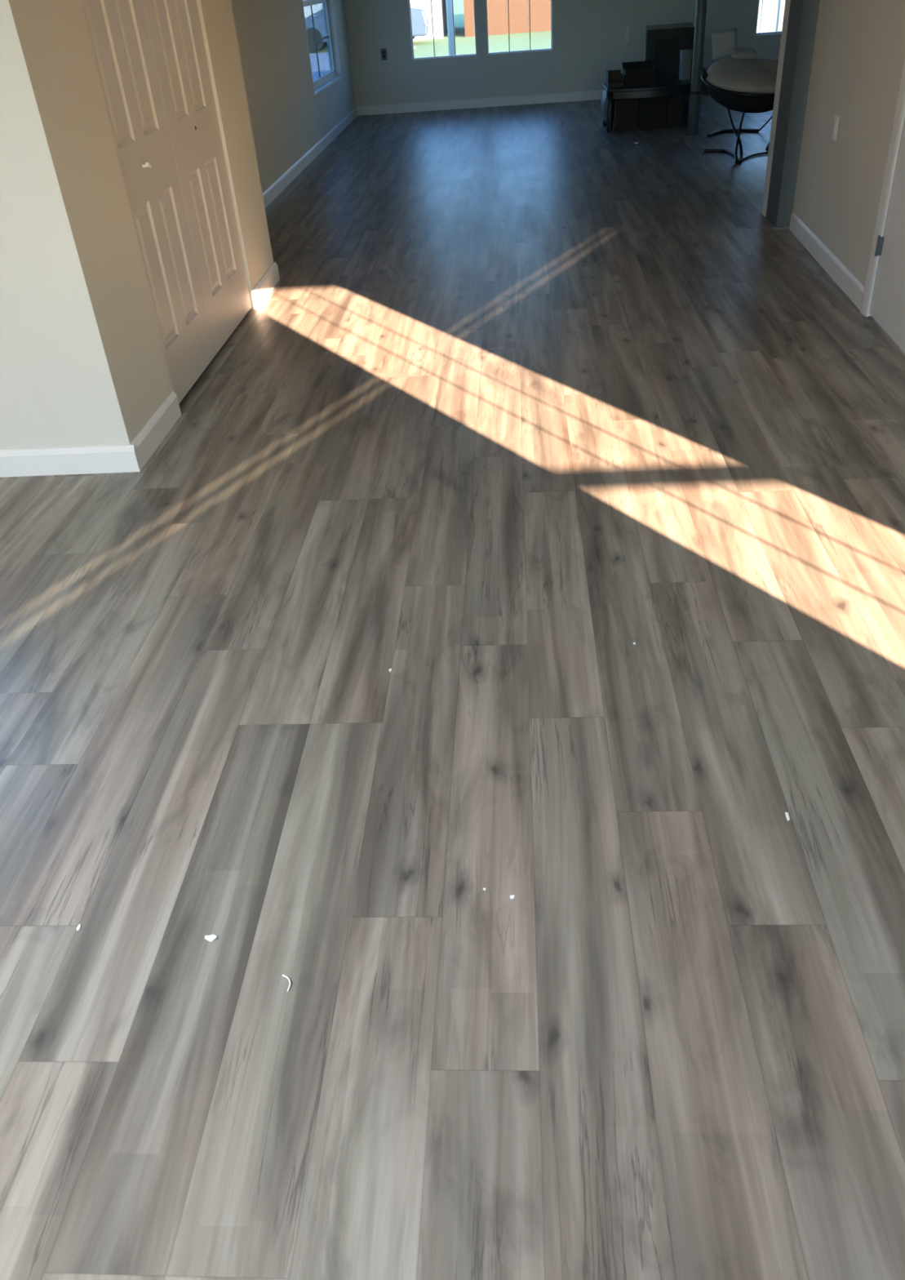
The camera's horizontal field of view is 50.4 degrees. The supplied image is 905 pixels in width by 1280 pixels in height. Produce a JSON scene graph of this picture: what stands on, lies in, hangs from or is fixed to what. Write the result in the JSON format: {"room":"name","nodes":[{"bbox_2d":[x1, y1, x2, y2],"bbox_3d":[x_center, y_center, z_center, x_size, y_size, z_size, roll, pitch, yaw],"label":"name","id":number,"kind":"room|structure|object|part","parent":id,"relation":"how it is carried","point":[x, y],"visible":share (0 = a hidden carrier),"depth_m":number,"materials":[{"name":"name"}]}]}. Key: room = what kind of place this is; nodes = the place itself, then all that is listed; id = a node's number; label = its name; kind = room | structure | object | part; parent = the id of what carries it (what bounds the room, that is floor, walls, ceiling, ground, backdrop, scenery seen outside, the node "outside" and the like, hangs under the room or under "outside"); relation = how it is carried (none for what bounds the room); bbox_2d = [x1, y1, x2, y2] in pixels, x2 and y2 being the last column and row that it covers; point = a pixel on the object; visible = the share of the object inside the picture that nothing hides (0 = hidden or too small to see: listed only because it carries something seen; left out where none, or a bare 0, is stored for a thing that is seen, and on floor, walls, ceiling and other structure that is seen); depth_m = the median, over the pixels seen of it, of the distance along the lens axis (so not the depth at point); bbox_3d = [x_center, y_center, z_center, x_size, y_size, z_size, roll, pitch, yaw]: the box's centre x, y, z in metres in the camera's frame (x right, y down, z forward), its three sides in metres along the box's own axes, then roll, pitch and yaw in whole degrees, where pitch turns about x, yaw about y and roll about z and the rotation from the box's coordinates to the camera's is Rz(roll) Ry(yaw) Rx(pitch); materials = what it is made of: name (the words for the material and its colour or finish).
{"room":"empty living room","nodes":[
{"label":"empty living room","id":0,"kind":"room"},
{"bbox_2d":[0,108,99,449],"bbox_3d":[-2.967,-1.649,3.175,3.125,2.450,0.120,-1,35,4],"label":"wall","id":1,"kind":"structure","parent":0,"point":[43,404],"depth_m":3.44,"materials":[{"name":"beige paint"}]},
{"bbox_2d":[0,444,141,477],"bbox_3d":[-2.767,-0.654,3.780,3.142,0.105,0.017,-1,35,4],"label":"baseboard","id":2,"kind":"structure","parent":1,"relation":"attached to","point":[112,458],"depth_m":3.67,"materials":[{"name":"white paint"}]},
{"bbox_2d":[0,0,273,445],"bbox_3d":[-1.514,-2.430,4.132,0.575,2.450,2.720,-1,35,4],"label":"wall","id":3,"kind":"structure","parent":0,"point":[53,108],"depth_m":3.42,"materials":[{"name":"beige paint"}]},
{"bbox_2d":[80,0,215,404],"bbox_3d":[-1.252,-2.030,3.881,0.067,2.021,0.713,-1,35,4],"label":"door","id":4,"kind":"structure","parent":3,"relation":"in","point":[118,30],"depth_m":3.98,"materials":[{"name":"white paint"}]},
{"bbox_3d":[-1.233,-1.915,3.873,0.034,0.022,0.032,-1,35,4],"label":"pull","id":5,"kind":"part","parent":4,"relation":"part of","materials":[{"name":"silver metal"}]},
{"bbox_2d":[129,391,181,469],"bbox_3d":[-1.196,-0.857,3.895,0.017,0.105,0.555,-1,35,4],"label":"baseboard","id":6,"kind":"structure","parent":3,"relation":"attached to","point":[148,439],"depth_m":3.87,"materials":[{"name":"white paint"}]},
{"bbox_2d":[142,0,251,354],"bbox_3d":[-1.231,-2.471,4.509,0.036,2.021,0.809,-1,35,4],"label":"door","id":7,"kind":"structure","parent":3,"relation":"in","point":[174,26],"depth_m":4.60,"materials":[{"name":"white paint"}]},
{"bbox_2d":[252,262,279,309],"bbox_3d":[-1.093,-2.091,5.650,0.017,0.105,0.622,-1,35,4],"label":"baseboard","id":8,"kind":"structure","parent":3,"relation":"attached to","point":[268,281],"depth_m":5.61,"materials":[{"name":"white paint"}]},
{"bbox_2d":[231,0,355,192],"bbox_3d":[-1.661,-4.811,7.558,0.120,2.450,10.800,-1,35,4],"label":"wall","id":9,"kind":"structure","parent":0,"point":[287,120],"depth_m":8.65,"materials":[{"name":"beige paint"}]},
{"bbox_2d":[262,106,357,208],"bbox_3d":[-1.455,-4.605,9.292,0.017,0.105,8.183,-1,35,4],"label":"baseboard","id":10,"kind":"structure","parent":9,"relation":"attached to","point":[277,186],"depth_m":9.38,"materials":[{"name":"white paint"}]},
{"bbox_2d":[302,0,342,97],"bbox_3d":[-1.486,-6.853,10.371,0.133,1.545,2.020,-1,35,4],"label":"window","id":11,"kind":"structure","parent":9,"relation":"in","point":[319,15],"depth_m":10.88,"materials":[{"name":"clear glass"}]},
{"bbox_3d":[-1.527,-6.875,10.358,0.035,0.050,1.840,-1,35,4],"label":"meeting rail","id":12,"kind":"part","parent":11,"relation":"part of","materials":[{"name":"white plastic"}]},
{"bbox_3d":[-1.530,-6.868,10.363,0.005,1.385,1.840,-1,35,4],"label":"pane","id":13,"kind":"part","parent":11,"relation":"part of","materials":[{"name":"clear glass"}]},
{"bbox_3d":[-1.529,-6.864,10.366,0.050,1.515,1.960,-1,35,4],"label":"frame","id":14,"kind":"part","parent":11,"relation":"part of","materials":[{"name":"white plastic"}]},
{"bbox_3d":[-1.415,-6.235,10.801,0.086,0.034,2.020,-1,35,4],"label":"sill","id":15,"kind":"part","parent":11,"relation":"part of","materials":[{"name":"white paint"}]},
{"bbox_2d":[0,93,904,1279],"bbox_3d":[0.877,-2.084,5.618,10.440,0.120,17.100,-1,35,4],"label":"floor","id":16,"kind":"structure","parent":0,"point":[522,397],"depth_m":2.23,"materials":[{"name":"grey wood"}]},
{"bbox_2d":[204,934,217,942],"bbox_3d":[-0.465,0.573,1.849,0.023,0.008,0.014,-13,36,-12],"label":"paper scrap","id":17,"kind":"object","parent":16,"relation":"on","point":[211,938],"visible":1,"depth_m":1.85,"materials":[{"name":"white paper"}]},
{"bbox_2d":[282,974,291,991],"bbox_3d":[-0.302,0.626,1.758,0.011,0.005,0.039,-16,37,-16],"label":"thread curl","id":18,"kind":"object","parent":16,"relation":"on","point":[284,975],"visible":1,"depth_m":1.75,"materials":[{"name":"white fabric"}]},
{"bbox_2d":[612,97,638,130],"bbox_3d":[1.814,-5.558,10.132,0.246,0.286,0.323,-1,35,4],"label":"storage box","id":19,"kind":"object","parent":16,"relation":"on","point":[625,112],"visible":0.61,"depth_m":10.00,"materials":[{"name":"black"}]},
{"bbox_2d":[600,78,691,132],"bbox_3d":[2.032,-5.603,10.073,0.920,0.400,0.665,-1,35,4],"label":"table","id":20,"kind":"object","parent":16,"relation":"on","point":[668,86],"visible":0.77,"depth_m":9.80,"materials":[{"name":"black wood"}]},
{"bbox_3d":[1.611,-5.645,10.121,0.075,0.268,0.420,-1,35,4],"label":"panel","id":21,"kind":"part","parent":20,"relation":"part of","materials":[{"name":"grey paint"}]},
{"bbox_3d":[1.653,-5.742,10.344,0.077,0.367,0.077,-1,35,4],"label":"leg","id":22,"kind":"part","parent":20,"relation":"part of","materials":[{"name":"black wood"}]},
{"bbox_3d":[1.629,-5.461,9.943,0.077,0.367,0.077,-1,35,4],"label":"leg","id":23,"kind":"part","parent":20,"relation":"part of","materials":[{"name":"black wood"}]},
{"bbox_2d":[605,69,624,87],"bbox_3d":[1.681,-5.821,9.956,0.160,0.134,0.280,-1,35,4],"label":"cardboard tray","id":24,"kind":"object","parent":20,"relation":"on","point":[614,78],"visible":1,"depth_m":10.03,"materials":[{"name":"brown cardboard"}]},
{"bbox_2d":[622,60,656,86],"bbox_3d":[1.926,-5.871,9.956,0.310,0.184,0.400,-1,35,4],"label":"cardboard box","id":25,"kind":"object","parent":20,"relation":"on","point":[635,73],"visible":0.87,"depth_m":9.82,"materials":[{"name":"black cardboard"}]},
{"bbox_3d":[2.460,-5.762,10.282,0.077,0.367,0.077,-1,35,4],"label":"leg","id":26,"kind":"part","parent":20,"relation":"part of","materials":[{"name":"black wood"}]},
{"bbox_2d":[679,48,693,79],"bbox_3d":[2.420,-5.978,9.986,0.101,0.264,0.186,-1,35,4],"label":"carton","id":27,"kind":"object","parent":20,"relation":"on","point":[686,55],"visible":1,"depth_m":9.92,"materials":[{"name":"grey cardboard"}]},
{"bbox_3d":[2.413,-6.060,9.929,0.101,0.064,0.186,-1,35,4],"label":"box lid","id":28,"kind":"part","parent":27,"relation":"part of","materials":[{"name":"grey cardboard"}]},
{"bbox_3d":[2.437,-5.481,9.882,0.077,0.367,0.077,-1,35,4],"label":"leg","id":29,"kind":"part","parent":20,"relation":"part of","materials":[{"name":"black wood"}]},
{"bbox_2d":[637,96,667,128],"bbox_3d":[2.091,-5.581,10.125,0.290,0.296,0.320,-1,35,4],"label":"storage box","id":30,"kind":"object","parent":16,"relation":"on","point":[652,111],"visible":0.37,"depth_m":10.00,"materials":[{"name":"black"}]},
{"bbox_2d":[644,22,705,117],"bbox_3d":[2.379,-6.120,10.354,0.625,0.884,0.105,-1,35,4],"label":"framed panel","id":31,"kind":"object","parent":16,"relation":"on","point":[664,42],"visible":0.43,"depth_m":10.23,"materials":[{"name":"black"}]},
{"bbox_2d":[666,94,684,127],"bbox_3d":[2.324,-5.577,10.115,0.165,0.272,0.320,-1,35,4],"label":"storage box","id":32,"kind":"object","parent":16,"relation":"on","point":[675,108],"visible":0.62,"depth_m":9.98,"materials":[{"name":"black"}]},
{"bbox_2d":[683,0,707,136],"bbox_3d":[2.303,-6.011,8.832,0.160,2.450,0.160,-1,35,4],"label":"support post","id":33,"kind":"object","parent":16,"relation":"on","point":[701,5],"visible":0.94,"depth_m":9.17,"materials":[{"name":"grey metal"}]},
{"bbox_3d":[2.381,-5.012,9.529,0.160,0.010,0.160,-1,35,4],"label":"plate","id":34,"kind":"part","parent":33,"relation":"part of","materials":[{"name":"grey metal"}]},
{"bbox_2d":[700,66,774,164],"bbox_3d":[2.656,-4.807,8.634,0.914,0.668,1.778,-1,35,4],"label":"chair","id":35,"kind":"object","parent":16,"relation":"on","point":[744,102],"visible":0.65,"depth_m":8.27,"materials":[{"name":"black metal"}]},
{"bbox_3d":[2.425,-4.241,8.408,0.176,0.024,0.719,-10,35,-8],"label":"floor rail","id":36,"kind":"part","parent":35,"relation":"part of","materials":[{"name":"black metal"}]},
{"bbox_3d":[2.735,-5.004,9.461,0.529,0.029,0.197,-8,35,-5],"label":"floor rail","id":37,"kind":"part","parent":35,"relation":"part of","materials":[{"name":"black metal"}]},
{"bbox_3d":[2.431,-4.425,8.253,0.093,0.508,0.694,-4,35,1],"label":"leg","id":38,"kind":"part","parent":35,"relation":"part of","materials":[{"name":"black metal"}]},
{"bbox_3d":[2.451,-4.340,8.181,0.058,0.446,0.493,8,37,18],"label":"leg","id":39,"kind":"part","parent":35,"relation":"part of","materials":[{"name":"black metal"}]},
{"bbox_2d":[706,57,778,93],"bbox_3d":[2.636,-4.923,8.389,0.841,0.269,0.828,-1,35,4],"label":"round cushion","id":40,"kind":"object","parent":35,"relation":"on","point":[757,75],"visible":0.7,"depth_m":8.23,"materials":[{"name":"beige fabric"}]},
{"bbox_2d":[711,27,737,59],"bbox_3d":[2.426,-5.316,8.567,0.246,0.231,0.112,-1,35,4],"label":"throw pillow","id":41,"kind":"object","parent":40,"relation":"on","point":[722,41],"visible":0.92,"depth_m":8.54,"materials":[{"name":"grey fabric"}]},
{"bbox_2d":[728,47,758,59],"bbox_3d":[2.562,-5.164,8.457,0.239,0.091,0.199,-1,35,4],"label":"throw pillow","id":42,"kind":"object","parent":40,"relation":"on","point":[748,53],"visible":1,"depth_m":8.40,"materials":[{"name":"grey fabric"}]},
{"bbox_3d":[2.666,-4.197,8.320,0.751,0.018,0.138,-25,40,-26],"label":"floor rail","id":43,"kind":"part","parent":35,"relation":"part of","materials":[{"name":"black metal"}]},
{"bbox_3d":[3.026,-4.997,8.979,0.091,0.520,0.709,-3,35,2],"label":"leg","id":44,"kind":"part","parent":35,"relation":"part of","materials":[{"name":"black metal"}]},
{"bbox_2d":[785,812,790,821],"bbox_3d":[0.703,0.370,2.014,0.006,0.002,0.026,-1,35,4],"label":"paper scrap","id":45,"kind":"object","parent":16,"relation":"on","point":[786,813],"visible":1,"depth_m":2.01,"materials":[{"name":"white paper"}]},
{"bbox_2d":[344,0,782,106],"bbox_3d":[1.925,-8.030,11.767,6.790,2.450,0.120,-1,35,4],"label":"wall","id":46,"kind":"structure","parent":0,"point":[589,36],"depth_m":12.15,"materials":[{"name":"beige paint"}]},
{"bbox_2d":[380,48,387,60],"bbox_3d":[-0.874,-7.466,12.249,0.075,0.125,0.008,-1,35,4],"label":"wall outlet","id":47,"kind":"object","parent":46,"relation":"attached to","point":[384,51],"visible":1,"depth_m":12.25,"materials":[{"name":"grey plastic"}]},
{"bbox_2d":[408,0,476,59],"bbox_3d":[-0.142,-8.065,11.886,0.817,1.465,0.048,-1,35,4],"label":"window","id":48,"kind":"structure","parent":46,"relation":"in","point":[439,28],"depth_m":12.12,"materials":[{"name":"clear glass"}]},
{"bbox_2d":[356,89,603,115],"bbox_3d":[2.005,-7.031,12.380,6.533,0.105,0.017,-1,35,4],"label":"baseboard","id":49,"kind":"structure","parent":46,"relation":"attached to","point":[597,94],"depth_m":12.50,"materials":[{"name":"white paint"}]},
{"bbox_2d":[485,0,552,53],"bbox_3d":[0.811,-8.088,11.813,0.816,1.465,0.048,-1,35,4],"label":"window","id":50,"kind":"structure","parent":46,"relation":"in","point":[513,25],"depth_m":12.07,"materials":[{"name":"clear glass"}]},
{"bbox_2d":[626,26,628,42],"bbox_3d":[2.183,-7.562,12.004,0.030,0.170,0.006,-1,35,4],"label":"blank plate","id":51,"kind":"object","parent":46,"relation":"attached to","point":[627,27],"visible":1,"depth_m":12.00,"materials":[{"name":"white plastic"}]},
{"bbox_2d":[755,0,785,35],"bbox_3d":[4.130,-8.171,11.560,0.816,1.465,0.048,-1,35,4],"label":"window","id":52,"kind":"structure","parent":46,"relation":"in","point":[771,12],"depth_m":11.89,"materials":[{"name":"clear glass"}]},
{"bbox_2d":[793,0,904,315],"bbox_3d":[2.018,-2.763,4.212,0.120,2.450,3.070,0,35,6],"label":"wall","id":53,"kind":"structure","parent":0,"point":[859,55],"depth_m":4.92,"materials":[{"name":"beige paint"}]},
{"bbox_2d":[789,211,864,310],"bbox_3d":[2.081,-2.161,5.396,0.014,0.105,1.775,0,35,6],"label":"baseboard","id":54,"kind":"structure","parent":53,"relation":"attached to","point":[842,276],"depth_m":5.26,"materials":[{"name":"white paint"}]},
{"bbox_2d":[831,114,839,140],"bbox_3d":[2.056,-2.753,5.162,0.010,0.118,0.072,0,35,6],"label":"light switch","id":55,"kind":"object","parent":53,"relation":"attached to","point":[837,117],"visible":1,"depth_m":5.15,"materials":[{"name":"white plastic"}]},
{"bbox_2d":[860,57,904,352],"bbox_3d":[1.907,-2.162,3.653,0.061,2.120,1.090,0,35,6],"label":"door","id":56,"kind":"structure","parent":53,"relation":"in","point":[888,302],"depth_m":4.29,"materials":[{"name":"white paint"}]},
{"bbox_3d":[3.526,-3.909,5.685,2.640,2.450,0.120,-1,35,4],"label":"wall","id":57,"kind":"structure","parent":0,"visible":0},
{"bbox_2d":[761,0,791,217],"bbox_3d":[2.120,-3.880,5.801,0.182,2.450,0.140,-1,35,4],"label":"trim","id":58,"kind":"structure","parent":57,"relation":"attached to","point":[787,6],"depth_m":6.13,"materials":[{"name":"beige paint"}]},
{"bbox_2d":[765,0,820,227],"bbox_3d":[2.108,-3.753,5.621,0.184,2.450,0.300,-1,35,4],"label":"post","id":59,"kind":"object","parent":57,"relation":"attached to","point":[803,14],"visible":0.53,"depth_m":5.87,"materials":[{"name":"grey paint"}]}
]}

